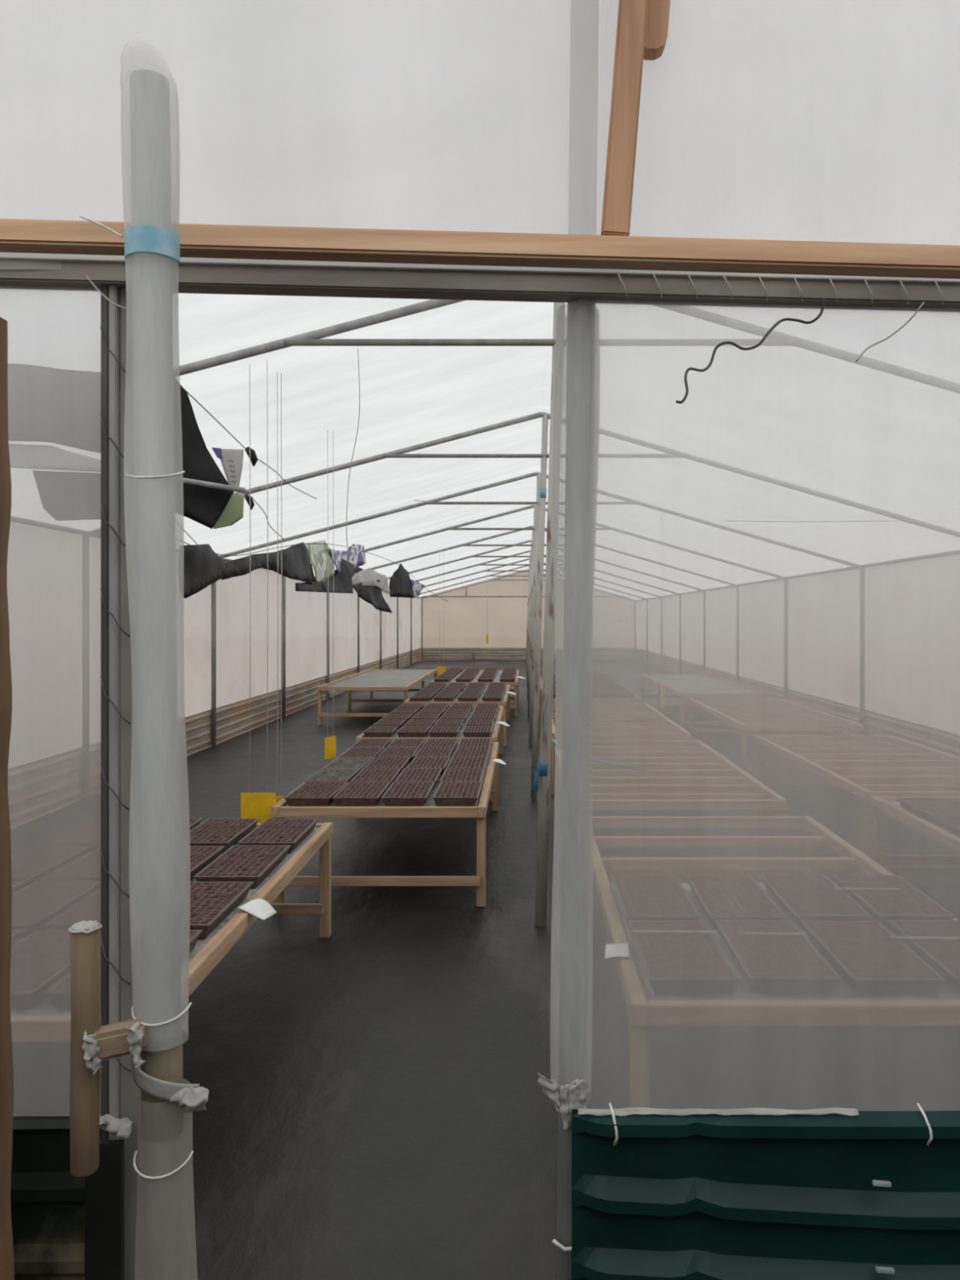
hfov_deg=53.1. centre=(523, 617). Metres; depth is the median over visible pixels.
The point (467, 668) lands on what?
seedling tray
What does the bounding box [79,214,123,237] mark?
string
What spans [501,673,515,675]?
seedling tray
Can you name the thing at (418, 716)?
seedling tray
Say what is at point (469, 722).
seedling tray
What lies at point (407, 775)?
seedling tray
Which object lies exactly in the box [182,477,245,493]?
knee brace
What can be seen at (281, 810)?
bench
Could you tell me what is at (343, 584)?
sheet
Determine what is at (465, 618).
wall
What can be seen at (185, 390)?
wire
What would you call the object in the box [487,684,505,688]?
seedling tray
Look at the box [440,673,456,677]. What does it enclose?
seedling tray
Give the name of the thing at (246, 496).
scrap
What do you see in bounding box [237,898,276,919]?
paper tag
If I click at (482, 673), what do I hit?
seedling tray
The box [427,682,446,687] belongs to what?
seedling tray
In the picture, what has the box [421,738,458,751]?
seedling tray
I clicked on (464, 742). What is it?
seedling tray
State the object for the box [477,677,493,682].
seedling tray
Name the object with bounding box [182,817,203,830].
seedling tray
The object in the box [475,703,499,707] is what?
seedling tray
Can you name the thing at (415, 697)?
seedling tray
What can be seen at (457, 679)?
seedling tray
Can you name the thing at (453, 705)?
seedling tray
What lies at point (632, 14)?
brace timber
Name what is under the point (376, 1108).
floor
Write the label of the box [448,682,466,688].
seedling tray
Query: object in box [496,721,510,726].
paper tag
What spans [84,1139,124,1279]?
strip
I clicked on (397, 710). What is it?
seedling tray
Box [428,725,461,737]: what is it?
seedling tray
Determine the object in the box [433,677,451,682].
seedling tray
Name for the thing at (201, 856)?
seedling tray
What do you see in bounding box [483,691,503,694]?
seedling tray
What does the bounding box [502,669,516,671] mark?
seedling tray
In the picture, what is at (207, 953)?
bench
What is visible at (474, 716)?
seedling tray
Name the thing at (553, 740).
hose
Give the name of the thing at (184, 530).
wire
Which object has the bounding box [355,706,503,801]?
bench
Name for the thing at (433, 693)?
seedling tray
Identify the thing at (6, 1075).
post
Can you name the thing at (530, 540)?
frame
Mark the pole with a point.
(159, 846)
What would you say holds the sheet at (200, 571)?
hanging from the wire at (184, 542)
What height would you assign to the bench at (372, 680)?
0.570 m
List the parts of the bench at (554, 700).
leg, rail, rail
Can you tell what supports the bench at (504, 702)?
on the floor
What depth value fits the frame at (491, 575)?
32.98 m
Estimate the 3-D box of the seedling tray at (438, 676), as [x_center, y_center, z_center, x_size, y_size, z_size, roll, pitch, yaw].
[-1.347,1.024,16.436,0.256,0.056,0.515,0,0,0]
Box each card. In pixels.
[240,360,275,822]
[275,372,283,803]
[324,430,336,759]
[437,580,445,674]
[486,555,488,644]
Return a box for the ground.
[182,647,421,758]
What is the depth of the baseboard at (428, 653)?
36.50 m
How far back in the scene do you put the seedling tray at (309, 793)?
5.44 m
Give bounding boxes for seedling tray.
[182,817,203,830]
[183,929,203,958]
[190,818,259,853]
[190,845,225,880]
[190,881,253,938]
[192,844,291,888]
[236,818,319,853]
[284,782,347,806]
[304,768,360,782]
[324,756,373,771]
[332,782,391,806]
[339,746,385,757]
[349,768,401,788]
[350,738,392,749]
[362,725,399,737]
[364,756,410,775]
[373,719,407,729]
[377,746,419,763]
[381,782,435,805]
[382,713,413,723]
[386,738,426,751]
[390,707,419,717]
[394,768,442,789]
[395,725,431,737]
[397,703,425,711]
[404,719,437,728]
[406,756,450,775]
[408,694,433,701]
[410,713,440,721]
[413,691,437,697]
[413,746,454,757]
[417,707,446,716]
[418,688,440,694]
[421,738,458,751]
[423,684,444,690]
[423,703,449,711]
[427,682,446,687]
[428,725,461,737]
[432,782,482,805]
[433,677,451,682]
[433,694,455,701]
[434,719,464,728]
[436,675,453,679]
[437,691,458,697]
[439,768,484,782]
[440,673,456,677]
[440,688,462,693]
[440,712,468,723]
[443,671,458,675]
[444,684,465,691]
[444,707,471,716]
[446,669,461,673]
[446,756,488,768]
[448,667,463,671]
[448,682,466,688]
[449,702,474,711]
[452,746,490,756]
[454,677,472,682]
[457,675,475,679]
[457,694,479,701]
[457,737,492,746]
[460,672,475,676]
[460,691,481,697]
[462,671,477,674]
[462,688,484,693]
[462,725,493,737]
[464,669,479,673]
[465,684,484,688]
[465,719,493,725]
[466,667,479,671]
[468,682,486,687]
[469,712,497,722]
[472,707,497,713]
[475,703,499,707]
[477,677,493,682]
[478,675,494,677]
[480,673,496,677]
[481,671,497,673]
[481,694,502,701]
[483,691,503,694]
[484,667,497,669]
[484,669,497,671]
[485,688,505,693]
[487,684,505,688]
[488,682,506,684]
[499,675,515,677]
[499,677,515,682]
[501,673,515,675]
[502,667,516,669]
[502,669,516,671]
[502,671,515,673]
[553,691,559,697]
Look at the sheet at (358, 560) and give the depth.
13.77 m
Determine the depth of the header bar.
1.48 m
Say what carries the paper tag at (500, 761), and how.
attached to the bench at (281, 810)
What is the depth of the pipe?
12.67 m
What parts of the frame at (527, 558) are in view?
wall post, post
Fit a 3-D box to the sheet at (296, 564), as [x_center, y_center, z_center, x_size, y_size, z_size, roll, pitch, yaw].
[-2.595,-0.607,10.141,0.090,0.571,3.860,0,0,0]
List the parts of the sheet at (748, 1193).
scuff plate, scuff plate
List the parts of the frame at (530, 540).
wall post, post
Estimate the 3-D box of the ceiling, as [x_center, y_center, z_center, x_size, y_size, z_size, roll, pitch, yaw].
[0.175,-1.269,19.000,8.390,1.227,35.000,0,0,0]
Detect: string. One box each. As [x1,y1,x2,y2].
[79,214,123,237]
[85,275,126,309]
[346,348,359,555]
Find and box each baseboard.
[182,648,421,757]
[422,648,563,659]
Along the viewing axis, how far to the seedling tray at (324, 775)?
6.11 m
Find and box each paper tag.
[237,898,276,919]
[492,759,506,764]
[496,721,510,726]
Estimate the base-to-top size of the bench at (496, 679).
0.560 m
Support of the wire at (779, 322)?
hanging from the header bar
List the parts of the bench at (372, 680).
leg, rail, leg, rail, leg, rail, leg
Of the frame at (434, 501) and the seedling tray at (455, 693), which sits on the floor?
the frame at (434, 501)
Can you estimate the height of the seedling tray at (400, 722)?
0.056 m
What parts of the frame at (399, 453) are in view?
post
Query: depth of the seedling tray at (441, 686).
13.93 m
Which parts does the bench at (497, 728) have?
rail, rail, rail, leg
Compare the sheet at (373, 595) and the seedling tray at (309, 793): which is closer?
the seedling tray at (309, 793)
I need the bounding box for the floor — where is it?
[13,659,563,1279]
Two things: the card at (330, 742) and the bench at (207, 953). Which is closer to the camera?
the bench at (207, 953)
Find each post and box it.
[99,284,140,1279]
[537,299,591,1279]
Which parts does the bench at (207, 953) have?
rail, leg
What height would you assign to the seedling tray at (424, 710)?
0.056 m
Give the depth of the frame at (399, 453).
8.48 m
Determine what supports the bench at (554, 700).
on the floor
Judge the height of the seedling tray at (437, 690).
0.056 m
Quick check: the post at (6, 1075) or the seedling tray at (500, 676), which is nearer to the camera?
the post at (6, 1075)
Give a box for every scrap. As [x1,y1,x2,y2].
[244,446,257,466]
[244,493,254,510]
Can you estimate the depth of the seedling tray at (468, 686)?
13.87 m
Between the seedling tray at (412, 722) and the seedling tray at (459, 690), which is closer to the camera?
the seedling tray at (412, 722)
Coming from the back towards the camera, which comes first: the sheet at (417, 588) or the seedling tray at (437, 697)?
the sheet at (417, 588)
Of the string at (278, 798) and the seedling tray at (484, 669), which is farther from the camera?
the seedling tray at (484, 669)
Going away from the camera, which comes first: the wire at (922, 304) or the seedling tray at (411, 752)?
the wire at (922, 304)
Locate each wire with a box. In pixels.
[183,529,212,559]
[183,542,447,601]
[185,390,316,499]
[245,490,284,540]
[675,297,825,403]
[855,302,924,361]
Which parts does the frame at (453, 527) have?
wall post, post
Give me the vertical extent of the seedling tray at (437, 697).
0.056 m
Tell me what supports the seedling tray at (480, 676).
on the bench at (496, 679)
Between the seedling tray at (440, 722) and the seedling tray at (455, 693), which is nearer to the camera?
the seedling tray at (440, 722)
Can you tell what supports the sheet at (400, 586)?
hanging from the wire at (184, 542)
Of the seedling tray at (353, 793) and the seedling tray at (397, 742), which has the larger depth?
the seedling tray at (397, 742)
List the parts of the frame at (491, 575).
wall post, post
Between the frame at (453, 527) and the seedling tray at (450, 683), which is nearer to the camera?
the seedling tray at (450, 683)
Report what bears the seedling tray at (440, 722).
on the bench at (497, 728)
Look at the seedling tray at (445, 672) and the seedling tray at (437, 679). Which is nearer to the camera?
the seedling tray at (437, 679)
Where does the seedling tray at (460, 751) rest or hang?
on the bench at (281, 810)
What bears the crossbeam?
on the post at (6, 1075)
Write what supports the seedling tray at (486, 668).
on the bench at (496, 679)
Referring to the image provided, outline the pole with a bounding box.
[67,38,209,1279]
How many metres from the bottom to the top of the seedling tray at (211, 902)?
0.056 m
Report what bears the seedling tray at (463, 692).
on the bench at (504, 702)
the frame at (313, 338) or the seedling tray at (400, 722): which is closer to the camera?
the frame at (313, 338)
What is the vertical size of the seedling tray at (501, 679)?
0.056 m
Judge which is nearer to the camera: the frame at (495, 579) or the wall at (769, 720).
the wall at (769, 720)
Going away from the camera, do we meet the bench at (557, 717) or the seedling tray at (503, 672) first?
the bench at (557, 717)
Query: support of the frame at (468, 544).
on the floor
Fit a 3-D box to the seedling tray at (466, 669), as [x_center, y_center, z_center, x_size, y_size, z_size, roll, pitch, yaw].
[-0.992,1.024,18.239,0.256,0.056,0.515,0,0,0]
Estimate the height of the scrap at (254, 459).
0.133 m
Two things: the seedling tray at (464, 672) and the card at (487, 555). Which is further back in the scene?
the card at (487, 555)
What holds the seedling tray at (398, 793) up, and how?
on the bench at (281, 810)
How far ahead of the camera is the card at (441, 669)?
19.51 m
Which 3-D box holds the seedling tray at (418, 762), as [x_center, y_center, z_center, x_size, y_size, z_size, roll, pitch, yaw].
[-0.655,1.024,6.649,0.256,0.056,0.515,0,0,0]
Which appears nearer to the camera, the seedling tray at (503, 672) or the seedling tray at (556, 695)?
the seedling tray at (556, 695)
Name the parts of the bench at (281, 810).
leg, rail, rail, leg, rail, leg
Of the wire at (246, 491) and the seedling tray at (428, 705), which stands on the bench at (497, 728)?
the seedling tray at (428, 705)
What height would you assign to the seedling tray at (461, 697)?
0.056 m
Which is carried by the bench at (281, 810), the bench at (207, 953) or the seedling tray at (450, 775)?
the seedling tray at (450, 775)
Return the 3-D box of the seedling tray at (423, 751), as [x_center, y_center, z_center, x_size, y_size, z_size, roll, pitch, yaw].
[-0.667,1.024,7.168,0.256,0.056,0.515,0,0,0]
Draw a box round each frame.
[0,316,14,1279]
[179,299,564,926]
[211,471,548,746]
[234,412,550,799]
[281,504,547,716]
[326,525,546,698]
[357,539,546,685]
[379,550,546,671]
[396,558,546,669]
[410,565,545,664]
[421,569,545,659]
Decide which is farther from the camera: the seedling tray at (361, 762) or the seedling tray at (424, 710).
the seedling tray at (424, 710)
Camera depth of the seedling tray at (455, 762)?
6.62 m
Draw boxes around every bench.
[180,822,333,996]
[271,742,498,906]
[317,668,437,724]
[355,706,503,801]
[404,684,510,746]
[430,669,519,716]
[539,674,559,717]
[551,703,562,795]
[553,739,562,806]
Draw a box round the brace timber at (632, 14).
[600,0,648,235]
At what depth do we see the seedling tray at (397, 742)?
7.66 m
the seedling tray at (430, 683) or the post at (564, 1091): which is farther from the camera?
the seedling tray at (430, 683)
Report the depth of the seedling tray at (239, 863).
3.90 m
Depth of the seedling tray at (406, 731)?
8.48 m
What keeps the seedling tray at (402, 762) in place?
on the bench at (281, 810)
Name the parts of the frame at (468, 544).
wall post, post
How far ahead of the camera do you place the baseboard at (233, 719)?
14.20 m
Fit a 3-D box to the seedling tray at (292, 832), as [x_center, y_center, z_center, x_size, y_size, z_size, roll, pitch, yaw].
[-1.150,1.024,4.529,0.256,0.056,0.515,0,0,0]
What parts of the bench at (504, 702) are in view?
rail, leg, rail, leg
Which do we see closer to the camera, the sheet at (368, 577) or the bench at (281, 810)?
the bench at (281, 810)
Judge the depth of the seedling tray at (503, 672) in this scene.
17.60 m
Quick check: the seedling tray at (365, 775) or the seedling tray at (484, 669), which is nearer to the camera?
the seedling tray at (365, 775)
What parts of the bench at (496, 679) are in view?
rail, leg, rail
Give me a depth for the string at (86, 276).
1.42 m
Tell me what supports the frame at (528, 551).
on the floor
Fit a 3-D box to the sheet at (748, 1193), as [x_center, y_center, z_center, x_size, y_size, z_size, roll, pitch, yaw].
[2.161,1.185,1.452,4.177,0.890,0.040,0,0,0]
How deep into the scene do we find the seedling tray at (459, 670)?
18.19 m
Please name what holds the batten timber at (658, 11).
attached to the brace timber at (632, 14)
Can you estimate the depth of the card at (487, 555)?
24.03 m
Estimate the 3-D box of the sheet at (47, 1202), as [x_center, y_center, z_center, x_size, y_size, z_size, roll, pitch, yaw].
[-2.283,1.185,1.466,3.235,0.836,0.014,0,0,0]
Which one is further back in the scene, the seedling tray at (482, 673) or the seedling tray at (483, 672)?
the seedling tray at (483, 672)
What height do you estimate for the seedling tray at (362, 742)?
0.056 m
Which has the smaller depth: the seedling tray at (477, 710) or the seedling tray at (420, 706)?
the seedling tray at (477, 710)
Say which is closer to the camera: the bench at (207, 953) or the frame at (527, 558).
the bench at (207, 953)
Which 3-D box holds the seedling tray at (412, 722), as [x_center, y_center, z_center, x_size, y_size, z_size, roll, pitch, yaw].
[-0.988,1.024,9.224,0.256,0.056,0.515,0,0,1]
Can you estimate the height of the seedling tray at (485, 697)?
0.056 m
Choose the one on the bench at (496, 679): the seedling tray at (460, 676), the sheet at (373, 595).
the seedling tray at (460, 676)
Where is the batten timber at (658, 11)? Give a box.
[643,0,670,60]
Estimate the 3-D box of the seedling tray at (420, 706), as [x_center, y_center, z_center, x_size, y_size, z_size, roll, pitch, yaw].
[-1.281,1.024,10.961,0.256,0.056,0.515,0,0,1]
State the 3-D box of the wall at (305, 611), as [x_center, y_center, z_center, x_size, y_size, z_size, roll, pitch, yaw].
[-3.950,0.210,19.000,0.018,1.980,35.000,0,0,0]
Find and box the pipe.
[222,558,422,598]
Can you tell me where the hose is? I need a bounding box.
[551,738,562,748]
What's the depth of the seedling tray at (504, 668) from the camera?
18.75 m
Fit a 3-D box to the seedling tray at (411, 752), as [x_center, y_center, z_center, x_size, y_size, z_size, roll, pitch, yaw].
[-0.934,1.024,7.182,0.256,0.056,0.515,0,0,0]
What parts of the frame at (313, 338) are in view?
post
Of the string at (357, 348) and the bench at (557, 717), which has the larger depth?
the bench at (557, 717)
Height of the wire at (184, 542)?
0.695 m
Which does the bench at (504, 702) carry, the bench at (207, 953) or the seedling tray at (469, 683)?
the seedling tray at (469, 683)
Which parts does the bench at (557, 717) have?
leg, rail, rail, rail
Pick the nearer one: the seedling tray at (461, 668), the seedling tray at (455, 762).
the seedling tray at (455, 762)
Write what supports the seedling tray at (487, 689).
on the bench at (504, 702)
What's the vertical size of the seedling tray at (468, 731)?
0.056 m
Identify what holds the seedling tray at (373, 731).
on the bench at (497, 728)
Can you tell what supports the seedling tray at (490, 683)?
on the bench at (504, 702)
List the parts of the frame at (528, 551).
wall post, post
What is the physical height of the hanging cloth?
0.754 m
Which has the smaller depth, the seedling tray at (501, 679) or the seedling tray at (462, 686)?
the seedling tray at (462, 686)
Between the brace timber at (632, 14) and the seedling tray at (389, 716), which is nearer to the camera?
the brace timber at (632, 14)
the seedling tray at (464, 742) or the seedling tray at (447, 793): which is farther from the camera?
the seedling tray at (464, 742)
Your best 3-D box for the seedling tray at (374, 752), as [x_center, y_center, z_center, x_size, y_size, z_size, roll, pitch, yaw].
[-1.205,1.024,7.182,0.256,0.056,0.515,0,0,0]
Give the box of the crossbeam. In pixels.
[0,218,959,279]
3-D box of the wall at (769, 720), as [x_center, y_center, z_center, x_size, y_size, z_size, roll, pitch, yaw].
[0.175,-0.543,1.488,8.250,2.646,0.043,0,0,0]
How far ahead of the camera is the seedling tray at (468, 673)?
17.02 m
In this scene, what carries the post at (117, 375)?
on the floor
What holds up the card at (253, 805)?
hanging from the ceiling
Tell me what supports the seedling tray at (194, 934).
on the bench at (207, 953)
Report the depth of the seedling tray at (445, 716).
9.74 m
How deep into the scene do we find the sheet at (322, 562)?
12.25 m
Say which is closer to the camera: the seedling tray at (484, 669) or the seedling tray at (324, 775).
the seedling tray at (324, 775)
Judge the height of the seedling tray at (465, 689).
0.056 m
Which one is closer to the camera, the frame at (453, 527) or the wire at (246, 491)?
the wire at (246, 491)
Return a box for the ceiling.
[178,293,567,596]
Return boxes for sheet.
[10,1119,84,1279]
[183,543,226,598]
[221,542,316,584]
[295,559,363,593]
[304,539,334,582]
[327,543,365,573]
[351,568,389,594]
[352,579,392,613]
[389,563,414,598]
[409,578,425,596]
[571,1102,959,1279]
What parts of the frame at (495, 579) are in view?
wall post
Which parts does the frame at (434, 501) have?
wall post, post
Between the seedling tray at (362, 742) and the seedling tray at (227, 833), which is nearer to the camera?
the seedling tray at (227, 833)
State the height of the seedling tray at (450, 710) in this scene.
0.056 m
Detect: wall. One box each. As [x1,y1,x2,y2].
[0,0,959,1116]
[183,561,420,717]
[420,568,564,648]
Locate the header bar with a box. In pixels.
[0,252,959,307]

